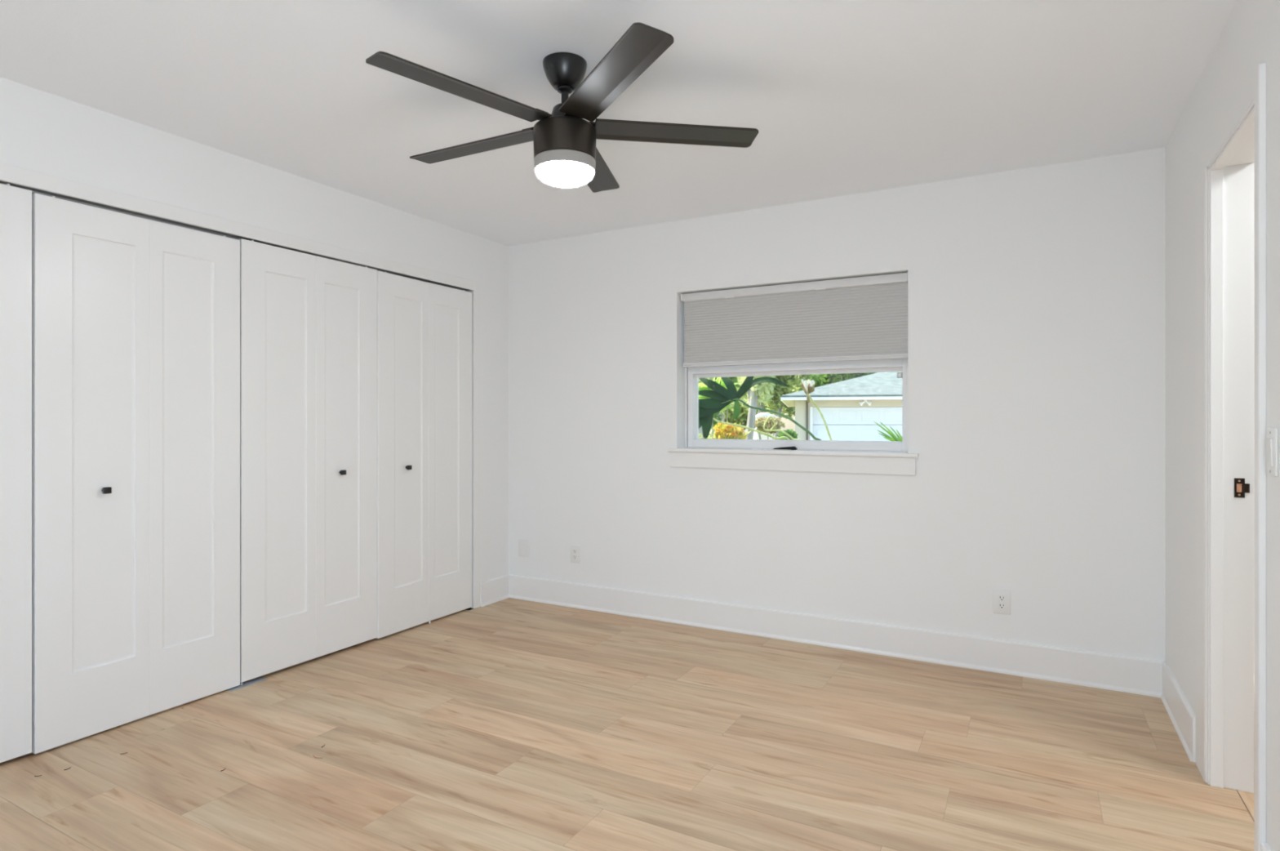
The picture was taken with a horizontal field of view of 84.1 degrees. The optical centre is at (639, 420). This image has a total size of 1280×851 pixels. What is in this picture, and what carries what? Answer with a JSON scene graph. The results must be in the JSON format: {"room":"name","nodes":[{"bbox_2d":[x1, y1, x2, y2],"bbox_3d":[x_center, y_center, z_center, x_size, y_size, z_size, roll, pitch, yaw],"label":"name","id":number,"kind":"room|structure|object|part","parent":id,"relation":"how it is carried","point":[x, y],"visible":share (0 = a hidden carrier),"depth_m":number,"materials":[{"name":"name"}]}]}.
{"room":"empty bedroom","nodes":[
{"label":"empty bedroom","id":0,"kind":"room"},
{"bbox_2d":[0,76,508,608],"bbox_3d":[-2.648,0.008,1.901,0.100,2.440,7.400,0,0,29],"label":"wall","id":1,"kind":"structure","parent":0,"point":[41,131],"depth_m":3.43,"materials":[{"name":"white paint"}]},
{"bbox_2d":[0,180,471,291],"bbox_3d":[-1.858,-0.844,3.285,0.040,0.008,3.095,0,0,29],"label":"closet track","id":2,"kind":"object","parent":1,"relation":"attached to","point":[33,190],"visible":0.83,"depth_m":3.05,"materials":[{"name":"silver metal"}]},
{"bbox_2d":[0,183,31,762],"bbox_3d":[-2.416,0.183,2.261,0.032,2.056,0.765,0,0,29],"label":"bifold door","id":3,"kind":"structure","parent":2,"relation":"hanging from","point":[15,202],"depth_m":2.54,"materials":[{"name":"white paint"}]},
{"bbox_2d":[31,193,239,753],"bbox_3d":[-2.028,0.191,2.932,0.064,2.056,0.771,0,0,29],"label":"bifold door","id":4,"kind":"structure","parent":2,"relation":"hanging from","point":[135,321],"depth_m":2.87,"materials":[{"name":"white paint"}]},
{"bbox_3d":[-2.132,0.195,2.770,0.032,2.048,0.386,0,0,28],"label":"door","id":5,"kind":"part","parent":4,"relation":"part of","materials":[{"name":"white paint"}]},
{"bbox_3d":[-2.092,0.274,2.781,0.031,0.025,0.025,0,0,28],"label":"knob","id":6,"kind":"part","parent":4,"relation":"part of","materials":[{"name":"black metal"}]},
{"bbox_3d":[-1.948,0.195,3.108,0.032,2.048,0.384,0,0,29],"label":"door","id":7,"kind":"part","parent":4,"relation":"part of","materials":[{"name":"white paint"}]},
{"bbox_2d":[237,238,377,682],"bbox_3d":[-1.653,0.182,3.615,0.061,2.056,0.776,0,0,29],"label":"bifold door","id":8,"kind":"structure","parent":2,"relation":"hanging from","point":[308,322],"depth_m":3.57,"materials":[{"name":"white paint"}]},
{"bbox_3d":[-1.758,0.186,3.453,0.032,2.048,0.389,0,0,29],"label":"door","id":9,"kind":"part","parent":8,"relation":"part of","materials":[{"name":"white paint"}]},
{"bbox_3d":[-1.567,0.274,3.739,0.031,0.025,0.025,0,0,29],"label":"knob","id":10,"kind":"part","parent":8,"relation":"part of","materials":[{"name":"black metal"}]},
{"bbox_3d":[-1.571,0.186,3.793,0.032,2.048,0.387,0,0,29],"label":"door","id":11,"kind":"part","parent":8,"relation":"part of","materials":[{"name":"white paint"}]},
{"bbox_2d":[375,271,471,638],"bbox_3d":[-1.278,0.188,4.290,0.065,2.056,0.766,0,0,29],"label":"bifold door","id":12,"kind":"structure","parent":2,"relation":"hanging from","point":[424,329],"depth_m":4.25,"materials":[{"name":"white paint"}]},
{"bbox_3d":[-1.381,0.192,4.129,0.032,2.048,0.384,0,0,28],"label":"door","id":13,"kind":"part","parent":12,"relation":"part of","materials":[{"name":"white paint"}]},
{"bbox_3d":[-1.348,0.274,4.130,0.031,0.025,0.025,0,0,28],"label":"knob","id":14,"kind":"part","parent":12,"relation":"part of","materials":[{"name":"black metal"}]},
{"bbox_3d":[-1.200,0.192,4.467,0.032,2.048,0.382,0,0,29],"label":"door","id":15,"kind":"part","parent":12,"relation":"part of","materials":[{"name":"white paint"}]},
{"bbox_2d":[0,162,479,608],"bbox_3d":[-1.818,0.159,3.297,0.006,2.138,3.164,0,0,29],"label":"trim","id":16,"kind":"structure","parent":1,"relation":"attached to","point":[10,173],"depth_m":3.44,"materials":[{"name":"white paint"}]},
{"bbox_2d":[480,573,509,606],"bbox_3d":[-0.977,1.149,4.808,0.021,0.158,0.294,0,0,29],"label":"baseboard","id":17,"kind":"structure","parent":1,"relation":"attached to","point":[495,589],"depth_m":4.79,"materials":[{"name":"white paint"}]},
{"bbox_2d":[0,597,1254,850],"bbox_3d":[-0.410,1.229,1.011,5.920,0.001,7.604,0,0,29],"label":"floor","id":18,"kind":"structure","parent":0,"point":[509,723],"depth_m":2.57,"materials":[{"name":"brown wood"}]},
{"bbox_2d":[226,676,267,691],"bbox_3d":[-1.830,1.220,3.302,0.048,0.015,0.175,0,0,29],"label":"bracket","id":19,"kind":"object","parent":18,"relation":"on","point":[261,678],"visible":1,"depth_m":3.30,"materials":[{"name":"silver metal"}]},
{"bbox_2d":[0,0,1254,245],"bbox_3d":[-0.435,-1.272,0.966,6.120,0.120,7.900,0,0,29],"label":"ceiling","id":20,"kind":"structure","parent":0,"point":[842,97],"depth_m":2.54,"materials":[{"name":"white paint"}]},
{"bbox_2d":[365,22,758,192],"bbox_3d":[-0.298,-1.007,2.430,1.244,0.410,1.297,0,0,29],"label":"ceiling fan","id":21,"kind":"object","parent":20,"relation":"hanging from","point":[566,154],"visible":1,"depth_m":2.33,"materials":[{"name":"black metal"}]},
{"bbox_3d":[-0.529,-0.996,2.142,0.568,0.012,0.118,0,5,-44],"label":"blade","id":22,"kind":"part","parent":21,"relation":"part of","materials":[{"name":"black wood"}]},
{"bbox_3d":[-0.595,-0.996,2.588,0.568,0.012,0.118,0,5,28],"label":"blade","id":23,"kind":"part","parent":21,"relation":"part of","materials":[{"name":"black wood"}]},
{"bbox_3d":[-0.255,-0.826,2.411,0.201,0.048,0.201,0,0,29],"label":"lamp shade","id":24,"kind":"part","parent":21,"relation":"part of","materials":[{"name":"white glass"}]},
{"bbox_3d":[-0.209,-1.002,2.319,0.084,0.007,0.095,6,-3,-26],"label":"blade arm","id":25,"kind":"part","parent":21,"relation":"part of","materials":[{"name":"black metal"}]},
{"bbox_3d":[-0.191,-0.996,2.789,0.118,0.012,0.568,-5,-1,10],"label":"blade","id":26,"kind":"part","parent":21,"relation":"part of","materials":[{"name":"black wood"}]},
{"bbox_3d":[-0.084,-0.996,2.067,0.118,0.012,0.568,6,-3,-26],"label":"blade","id":27,"kind":"part","parent":21,"relation":"part of","materials":[{"name":"black wood"}]},
{"bbox_3d":[0.125,-0.996,2.467,0.568,0.012,0.118,0,-5,-8],"label":"blade","id":28,"kind":"part","parent":21,"relation":"part of","materials":[{"name":"black wood"}]},
{"bbox_2d":[508,146,1165,661],"bbox_3d":[0.815,0.008,4.114,3.830,2.440,0.220,0,0,29],"label":"wall","id":29,"kind":"structure","parent":0,"point":[1037,295],"depth_m":3.65,"materials":[{"name":"white paint"}]},
{"bbox_2d":[518,537,528,556],"bbox_3d":[-0.799,0.875,4.873,0.090,0.123,0.007,0,0,29],"label":"blank wall plate","id":30,"kind":"object","parent":29,"relation":"attached to","point":[523,544],"visible":1,"depth_m":4.87,"materials":[{"name":"white plastic"}]},
{"bbox_2d":[570,544,580,563],"bbox_3d":[-0.426,0.879,4.667,0.075,0.118,0.009,0,0,29],"label":"wall outlet","id":31,"kind":"object","parent":29,"relation":"attached to","point":[575,549],"visible":1,"depth_m":4.66,"materials":[{"name":"white plastic"}]},
{"bbox_2d":[573,548,577,559],"bbox_3d":[-0.427,0.879,4.666,0.033,0.067,0.004,0,0,29],"label":"receptacle","id":32,"kind":"object","parent":31,"relation":"attached to","point":[575,550],"depth_m":4.66,"materials":[{"name":"white plastic"}]},
{"bbox_2d":[667,358,918,475],"bbox_3d":[0.850,-0.248,4.073,1.431,1.062,0.238,0,0,29],"label":"window","id":33,"kind":"structure","parent":29,"relation":"in","point":[877,457],"depth_m":4.03,"materials":[{"name":"white paint"}]},
{"bbox_3d":[0.838,0.160,4.093,0.136,0.020,0.039,0,0,29],"label":"crank handle","id":34,"kind":"part","parent":33,"relation":"part of","materials":[{"name":"black metal"}]},
{"bbox_3d":[0.901,-0.085,4.163,1.260,0.435,0.030,0,0,29],"label":"sash","id":35,"kind":"part","parent":33,"relation":"part of","materials":[{"name":"clear glass"}]},
{"bbox_2d":[680,272,907,367],"bbox_3d":[0.836,-0.550,4.044,1.322,0.450,0.057,0,0,29],"label":"cellular shade","id":36,"kind":"object","parent":29,"relation":"attached to","point":[860,318],"visible":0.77,"depth_m":4.00,"materials":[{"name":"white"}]},
{"bbox_3d":[0.844,-0.338,4.045,1.302,0.025,0.050,0,0,29],"label":"rail","id":37,"kind":"part","parent":36,"relation":"part of","materials":[{"name":"white plastic"}]},
{"bbox_2d":[508,573,1163,697],"bbox_3d":[0.704,1.149,4.037,3.710,0.158,0.021,0,0,29],"label":"baseboard","id":38,"kind":"structure","parent":29,"relation":"attached to","point":[1136,675],"depth_m":3.75,"materials":[{"name":"white paint"}]},
{"bbox_2d":[993,588,1010,614],"bbox_3d":[1.764,0.884,3.460,0.075,0.118,0.009,0,0,29],"label":"wall outlet","id":39,"kind":"object","parent":29,"relation":"attached to","point":[1002,597],"visible":1,"depth_m":3.46,"materials":[{"name":"white plastic"}]},
{"bbox_2d":[998,594,1005,608],"bbox_3d":[1.763,0.884,3.458,0.033,0.067,0.004,0,0,29],"label":"receptacle","id":40,"kind":"object","parent":39,"relation":"attached to","point":[1002,597],"depth_m":3.46,"materials":[{"name":"white plastic"}]},
{"bbox_2d":[1165,0,1279,850],"bbox_3d":[0.649,0.008,-0.031,0.120,2.440,7.200,0,0,29],"label":"wall","id":41,"kind":"structure","parent":0,"point":[1224,90],"depth_m":2.58,"materials":[{"name":"white paint"}]},
{"bbox_2d":[1160,661,1195,761],"bbox_3d":[2.158,1.149,2.854,0.021,0.158,0.690,0,0,29],"label":"baseboard","id":42,"kind":"structure","parent":41,"relation":"attached to","point":[1181,714],"depth_m":2.77,"materials":[{"name":"white paint"}]},
{"bbox_2d":[1195,166,1207,782],"bbox_3d":[1.959,0.184,2.478,0.007,2.088,0.161,0,0,29],"label":"trim","id":43,"kind":"structure","parent":41,"relation":"attached to","point":[1202,180],"depth_m":2.46,"materials":[{"name":"white paint"}]},
{"bbox_2d":[1207,98,1254,792],"bbox_3d":[1.815,0.184,2.086,0.120,2.088,0.664,0,0,29],"label":"door","id":44,"kind":"structure","parent":41,"relation":"in","point":[1230,172],"depth_m":2.37,"materials":[{"name":"white paint"}]},
{"bbox_3d":[1.994,0.224,2.350,0.039,0.064,0.004,0,0,29],"label":"strike plate","id":45,"kind":"part","parent":44,"relation":"part of","materials":[{"name":"brown metal"}]},
{"bbox_2d":[1254,62,1266,850],"bbox_3d":[1.591,0.161,1.820,0.016,2.135,0.043,0,0,29],"label":"trim","id":46,"kind":"structure","parent":41,"relation":"attached to","point":[1260,71],"depth_m":1.80,"materials":[{"name":"white paint"}]},
{"bbox_2d":[1259,841,1271,850],"bbox_3d":[0.262,1.149,-0.586,0.021,0.158,5.454,0,0,29],"label":"baseboard","id":47,"kind":"structure","parent":41,"relation":"attached to","point":[1263,846],"depth_m":1.79,"materials":[{"name":"white paint"}]},
{"bbox_2d":[1266,427,1278,476],"bbox_3d":[1.556,0.078,1.750,0.010,0.117,0.076,0,0,29],"label":"light switch","id":48,"kind":"object","parent":41,"relation":"attached to","point":[1272,433],"visible":1,"depth_m":1.74,"materials":[{"name":"white plastic"}]},
{"bbox_2d":[1253,172,1254,671],"bbox_3d":[2.499,0.008,1.575,1.570,2.440,4.000,0,0,29],"label":"wall","id":49,"kind":"structure","parent":0,"point":[1254,172],"depth_m":3.47,"materials":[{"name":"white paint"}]},
{"label":"outside","id":50,"kind":"structure","parent":0,"visible":0},
{"bbox_3d":[12.195,1.928,49.441,120.000,0.200,89.400,0,0,29],"label":"ground","id":51,"kind":"structure","parent":50,"visible":0},
{"bbox_2d":[698,377,715,436],"bbox_3d":[1.515,0.103,17.943,0.928,3.450,1.038,0,0,29],"label":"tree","id":52,"kind":"object","parent":51,"relation":"on","point":[710,378],"visible":0.03,"depth_m":17.87,"materials":[{"name":"green plant"}]},
{"bbox_3d":[1.515,-0.787,17.943,0.928,1.669,1.038,0,0,29],"label":"crown","id":53,"kind":"part","parent":52,"relation":"part of","materials":[{"name":"green plant"}]},
{"bbox_2d":[695,428,736,448],"bbox_3d":[0.954,0.947,8.991,0.668,1.766,0.631,0,0,-26],"label":"shrub","id":54,"kind":"object","parent":51,"relation":"on","point":[709,436],"visible":0.07,"depth_m":8.91,"materials":[{"name":"green plant"}]},
{"bbox_2d":[711,411,723,428],"bbox_3d":[2.144,0.562,24.024,1.334,2.545,1.289,0,0,29],"label":"shrub","id":55,"kind":"object","parent":51,"relation":"on","point":[714,422],"visible":0.02,"depth_m":23.81,"materials":[{"name":"green plant"}]},
{"bbox_2d":[698,377,738,438],"bbox_3d":[0.690,0.697,6.613,0.437,2.264,0.427,0,0,42],"label":"shrub","id":56,"kind":"object","parent":51,"relation":"on","point":[702,386],"visible":0.03,"depth_m":6.56,"materials":[{"name":"green plant"}]},
{"bbox_3d":[0.697,0.791,6.594,0.264,2.075,0.232,0,0,-14],"label":"stem","id":57,"kind":"part","parent":56,"relation":"part of","materials":[{"name":"plant"}]},
{"bbox_2d":[713,376,740,421],"bbox_3d":[3.309,-0.619,29.969,1.962,4.894,2.150,0,0,29],"label":"tree","id":58,"kind":"object","parent":51,"relation":"on","point":[734,380],"visible":0.02,"depth_m":29.66,"materials":[{"name":"green plant"}]},
{"bbox_3d":[3.309,-1.744,29.969,1.962,2.643,2.150,0,0,29],"label":"crown","id":59,"kind":"part","parent":58,"relation":"part of","materials":[{"name":"green plant"}]},
{"bbox_2d":[711,421,751,448],"bbox_3d":[0.782,0.915,6.225,0.330,1.826,0.331,0,0,-31],"label":"shrub","id":60,"kind":"object","parent":51,"relation":"on","point":[723,431],"visible":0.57,"depth_m":6.14,"materials":[{"name":"yellow plant"}]},
{"bbox_2d":[731,377,766,413],"bbox_3d":[7.229,-1.594,43.864,3.733,6.844,3.584,0,0,29],"label":"tree","id":61,"kind":"object","parent":51,"relation":"on","point":[744,397],"visible":0.02,"depth_m":43.86,"materials":[{"name":"green plant"}]},
{"bbox_2d":[723,387,784,430],"bbox_3d":[6.973,-0.531,57.965,10.081,4.856,9.853,0,0,29],"label":"tree","id":62,"kind":"object","parent":51,"relation":"on","point":[743,416],"visible":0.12,"depth_m":55.10,"materials":[{"name":"green plant"}]},
{"bbox_2d":[735,375,775,439],"bbox_3d":[2.159,0.120,13.026,0.869,3.438,0.938,0,0,40],"label":"tree","id":63,"kind":"object","parent":51,"relation":"on","point":[757,393],"visible":0.26,"depth_m":12.94,"materials":[{"name":"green plant"}]},
{"bbox_3d":[2.147,-0.933,13.007,0.903,1.331,0.937,0,0,29],"label":"crown","id":64,"kind":"part","parent":63,"relation":"part of","materials":[{"name":"green plant"}]},
{"bbox_2d":[698,376,823,450],"bbox_3d":[0.844,0.734,5.037,1.080,2.189,0.313,0,0,-13],"label":"leaf plant","id":65,"kind":"object","parent":51,"relation":"on","point":[722,397],"visible":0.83,"depth_m":4.96,"materials":[{"name":"green plant"}]},
{"bbox_3d":[0.609,-0.082,5.022,0.202,0.146,0.044,0,0,21],"label":"blade","id":66,"kind":"part","parent":65,"relation":"part of","materials":[{"name":"green plant"}]},
{"bbox_3d":[0.704,-0.114,4.943,0.591,0.492,0.492,0,0,29],"label":"blade","id":67,"kind":"part","parent":65,"relation":"part of","materials":[{"name":"green plant"}]},
{"bbox_2d":[753,412,780,449],"bbox_3d":[5.929,0.728,33.800,1.200,2.200,1.800,0,0,0],"label":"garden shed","id":68,"kind":"object","parent":51,"relation":"on","point":[766,415],"visible":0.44,"depth_m":33.00,"materials":[{"name":"white"}]},
{"bbox_2d":[754,416,786,439],"bbox_3d":[3.594,0.855,20.008,0.998,1.956,1.002,0,0,29],"label":"shrub","id":69,"kind":"object","parent":51,"relation":"on","point":[759,422],"visible":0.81,"depth_m":19.79,"materials":[{"name":"green plant"}]},
{"bbox_3d":[3.617,0.982,19.991,0.585,1.702,0.559,0,0,-17],"label":"stem","id":70,"kind":"part","parent":69,"relation":"part of","materials":[{"name":"green plant"}]},
{"bbox_2d":[764,374,799,449],"bbox_3d":[6.987,-0.795,35.791,2.495,5.245,1.666,0,0,-8],"label":"tree","id":71,"kind":"object","parent":51,"relation":"on","point":[775,403],"visible":0.41,"depth_m":35.48,"materials":[{"name":"green plant"}]},
{"bbox_3d":[6.999,-1.722,35.768,2.503,3.390,1.650,0,0,-11],"label":"crown","id":72,"kind":"part","parent":71,"relation":"part of","materials":[{"name":"green plant"}]},
{"bbox_2d":[776,428,798,449],"bbox_3d":[2.502,0.979,12.018,0.442,1.700,0.391,0,0,-13],"label":"shrub","id":73,"kind":"object","parent":51,"relation":"on","point":[789,431],"visible":0.25,"depth_m":11.92,"materials":[{"name":"green plant"}]},
{"bbox_2d":[792,373,817,391],"bbox_3d":[11.367,-1.793,47.071,3.874,7.243,3.248,0,0,29],"label":"tree","id":74,"kind":"object","parent":51,"relation":"on","point":[801,377],"visible":0.09,"depth_m":46.32,"materials":[{"name":"green plant"}]},
{"bbox_2d":[801,379,831,439],"bbox_3d":[1.453,0.752,5.591,0.361,2.153,0.105,0,0,2],"label":"flower","id":75,"kind":"object","parent":51,"relation":"on","point":[808,386],"visible":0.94,"depth_m":5.59,"materials":[{"name":"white plant"}]},
{"bbox_2d":[780,371,902,452],"bbox_3d":[13.031,-0.297,26.162,15.050,4.250,12.030,0,0,13],"label":"house","id":76,"kind":"structure","parent":51,"relation":"on","point":[846,419],"depth_m":22.19,"materials":[{"name":"beige paint"}]},
{"bbox_3d":[5.403,0.703,22.368,0.090,2.250,0.030,0,0,13],"label":"door trim","id":77,"kind":"part","parent":76,"relation":"part of","materials":[{"name":"white"}]},
{"bbox_2d":[858,400,871,405],"bbox_3d":[6.931,-0.534,21.808,0.387,0.191,0.140,0,0,13],"label":"light","id":78,"kind":"object","parent":76,"relation":"attached to","point":[864,401],"visible":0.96,"depth_m":21.78,"materials":[{"name":"white"}]},
{"bbox_2d":[807,372,875,386],"bbox_3d":[11.996,-1.468,42.103,4.238,6.592,3.147,0,0,-34],"label":"tree","id":79,"kind":"object","parent":51,"relation":"on","point":[820,380],"visible":0.25,"depth_m":41.24,"materials":[{"name":"green plant"}]},
{"bbox_2d":[874,421,902,441],"bbox_3d":[1.984,0.917,5.587,0.231,1.823,0.302,0,0,29],"label":"spiky plant","id":80,"kind":"object","parent":51,"relation":"on","point":[887,437],"visible":0.34,"depth_m":5.56,"materials":[{"name":"green plant"}]}
]}

